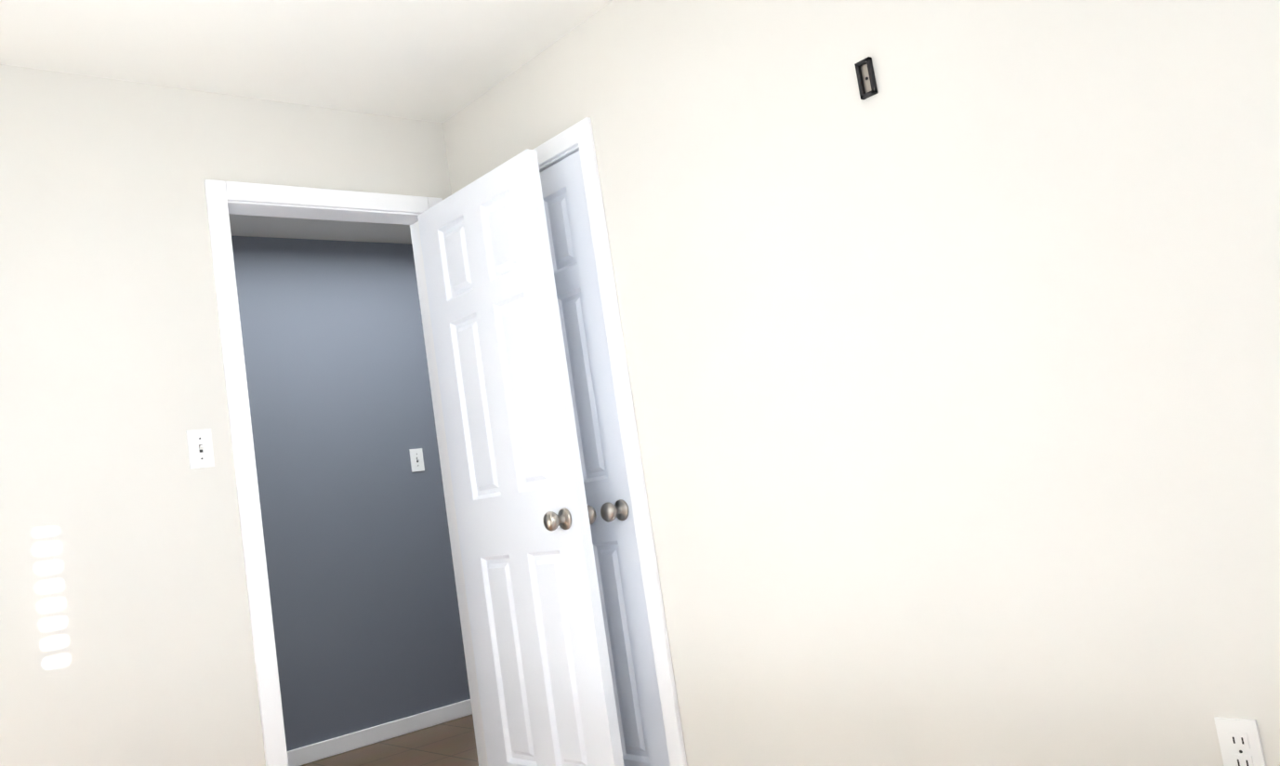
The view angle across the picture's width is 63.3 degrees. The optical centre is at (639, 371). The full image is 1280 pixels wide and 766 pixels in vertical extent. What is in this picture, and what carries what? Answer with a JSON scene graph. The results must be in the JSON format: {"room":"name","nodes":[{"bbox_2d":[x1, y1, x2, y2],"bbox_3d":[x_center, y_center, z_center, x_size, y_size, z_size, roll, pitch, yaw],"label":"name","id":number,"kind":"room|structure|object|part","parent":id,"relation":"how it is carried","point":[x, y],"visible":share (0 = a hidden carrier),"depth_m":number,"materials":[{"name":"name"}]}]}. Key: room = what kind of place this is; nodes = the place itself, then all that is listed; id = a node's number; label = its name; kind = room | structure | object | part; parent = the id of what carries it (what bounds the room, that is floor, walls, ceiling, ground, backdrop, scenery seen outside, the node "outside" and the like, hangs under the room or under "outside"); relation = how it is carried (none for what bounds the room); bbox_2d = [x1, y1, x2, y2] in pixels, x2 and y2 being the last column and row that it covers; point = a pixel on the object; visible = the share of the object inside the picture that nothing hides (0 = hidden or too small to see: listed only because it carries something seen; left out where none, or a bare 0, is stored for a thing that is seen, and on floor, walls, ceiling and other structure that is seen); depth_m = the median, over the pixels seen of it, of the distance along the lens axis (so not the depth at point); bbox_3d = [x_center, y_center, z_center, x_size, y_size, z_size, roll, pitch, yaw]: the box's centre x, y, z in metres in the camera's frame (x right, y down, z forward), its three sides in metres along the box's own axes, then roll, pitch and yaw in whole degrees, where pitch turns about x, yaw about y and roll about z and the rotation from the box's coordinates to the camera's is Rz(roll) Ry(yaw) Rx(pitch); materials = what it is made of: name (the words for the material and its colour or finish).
{"room":"empty bedroom","nodes":[
{"label":"empty bedroom","id":0,"kind":"room"},
{"bbox_2d":[0,64,451,765],"bbox_3d":[-1.441,0.326,3.057,3.957,2.440,0.120,-3,-8,-41],"label":"wall","id":1,"kind":"structure","parent":0,"point":[125,629],"depth_m":2.99,"materials":[{"name":"beige paint"}]},
{"bbox_2d":[185,428,214,469],"bbox_3d":[-1.308,0.230,3.099,0.070,0.115,0.020,-3,-8,-41],"label":"light switch","id":2,"kind":"object","parent":1,"relation":"attached to","point":[200,448],"visible":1,"depth_m":3.10,"materials":[{"name":"white plastic"}]},
{"bbox_2d":[204,179,488,765],"bbox_3d":[-0.932,0.447,3.465,0.844,2.142,0.152,-3,-8,-41],"label":"trim","id":3,"kind":"structure","parent":1,"relation":"attached to","point":[225,199],"depth_m":3.25,"materials":[{"name":"white wood"}]},
{"bbox_2d":[417,148,624,765],"bbox_3d":[-0.411,0.389,3.365,0.177,2.057,0.712,-3,-8,-41],"label":"hall door","id":4,"kind":"structure","parent":1,"relation":"in","point":[526,514],"depth_m":3.31,"materials":[{"name":"white wood"}]},
{"bbox_3d":[-0.212,0.444,3.140,0.177,0.066,0.066,-3,-8,-41],"label":"knob","id":5,"kind":"part","parent":4,"relation":"part of","materials":[{"name":"silver metal"}]},
{"bbox_2d":[0,0,612,243],"bbox_3d":[-0.296,-1.028,3.948,6.957,0.080,7.900,-3,-8,-41],"label":"ceiling","id":6,"kind":"structure","parent":0,"point":[442,61],"depth_m":3.13,"materials":[{"name":"paint"}]},
{"bbox_2d":[231,236,470,751],"bbox_3d":[-1.946,0.581,4.639,2.420,2.440,0.120,-3,-8,-41],"label":"wall","id":7,"kind":"structure","parent":0,"point":[363,600],"depth_m":5.00,"materials":[{"name":"paint"}]},
{"bbox_2d":[287,699,472,765],"bbox_3d":[-1.683,1.729,4.497,2.300,0.075,0.013,-3,-8,-41],"label":"baseboard","id":8,"kind":"structure","parent":7,"relation":"attached to","point":[332,746],"depth_m":4.88,"materials":[{"name":"white wood"}]},
{"bbox_2d":[409,448,424,472],"bbox_3d":[-1.129,0.449,5.278,0.070,0.115,0.020,-3,-8,-41],"label":"light switch","id":9,"kind":"object","parent":7,"relation":"attached to","point":[416,459],"visible":1,"depth_m":5.28,"materials":[{"name":"white plastic"}]},
{"bbox_2d":[300,714,478,765],"bbox_3d":[-0.786,1.805,5.758,5.300,0.060,3.706,-3,-8,-41],"label":"floor","id":10,"kind":"structure","parent":0,"point":[452,743],"depth_m":4.62,"materials":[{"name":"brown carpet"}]},
{"bbox_2d":[442,0,1279,765],"bbox_3d":[0.835,-0.111,2.220,0.120,2.440,4.204,-3,-8,-41],"label":"wall","id":11,"kind":"structure","parent":0,"point":[952,346],"depth_m":2.31,"materials":[{"name":"beige paint"}]},
{"bbox_2d":[540,150,670,765],"bbox_3d":[-0.233,0.362,3.370,0.106,2.057,0.602,-3,-8,-41],"label":"closet door","id":12,"kind":"structure","parent":11,"relation":"in","point":[633,673],"depth_m":3.26,"materials":[{"name":"white wood"}]},
{"bbox_3d":[-0.082,0.428,3.174,0.071,0.066,0.066,-3,-8,-41],"label":"knob","id":13,"kind":"part","parent":12,"relation":"part of","materials":[{"name":"silver metal"}]},
{"bbox_2d":[533,117,686,765],"bbox_3d":[-0.193,0.330,3.412,0.136,2.142,0.744,-3,-8,-41],"label":"trim","id":14,"kind":"structure","parent":11,"relation":"attached to","point":[572,139],"depth_m":3.12,"materials":[{"name":"white wood"}]},
{"bbox_2d":[854,56,877,99],"bbox_3d":[0.530,-0.686,2.434,0.012,0.088,0.042,-3,-8,-41],"label":"bracket","id":15,"kind":"object","parent":11,"relation":"attached to","point":[865,77],"visible":1,"depth_m":2.44,"materials":[{"name":"grey metal"}]},
{"bbox_2d":[1214,716,1266,765],"bbox_3d":[1.088,0.687,1.879,0.008,0.115,0.070,-3,-8,-41],"label":"electrical outlet plate","id":16,"kind":"object","parent":11,"relation":"attached to","point":[1239,742],"visible":1,"depth_m":1.88,"materials":[{"name":"white plastic"}]}
]}

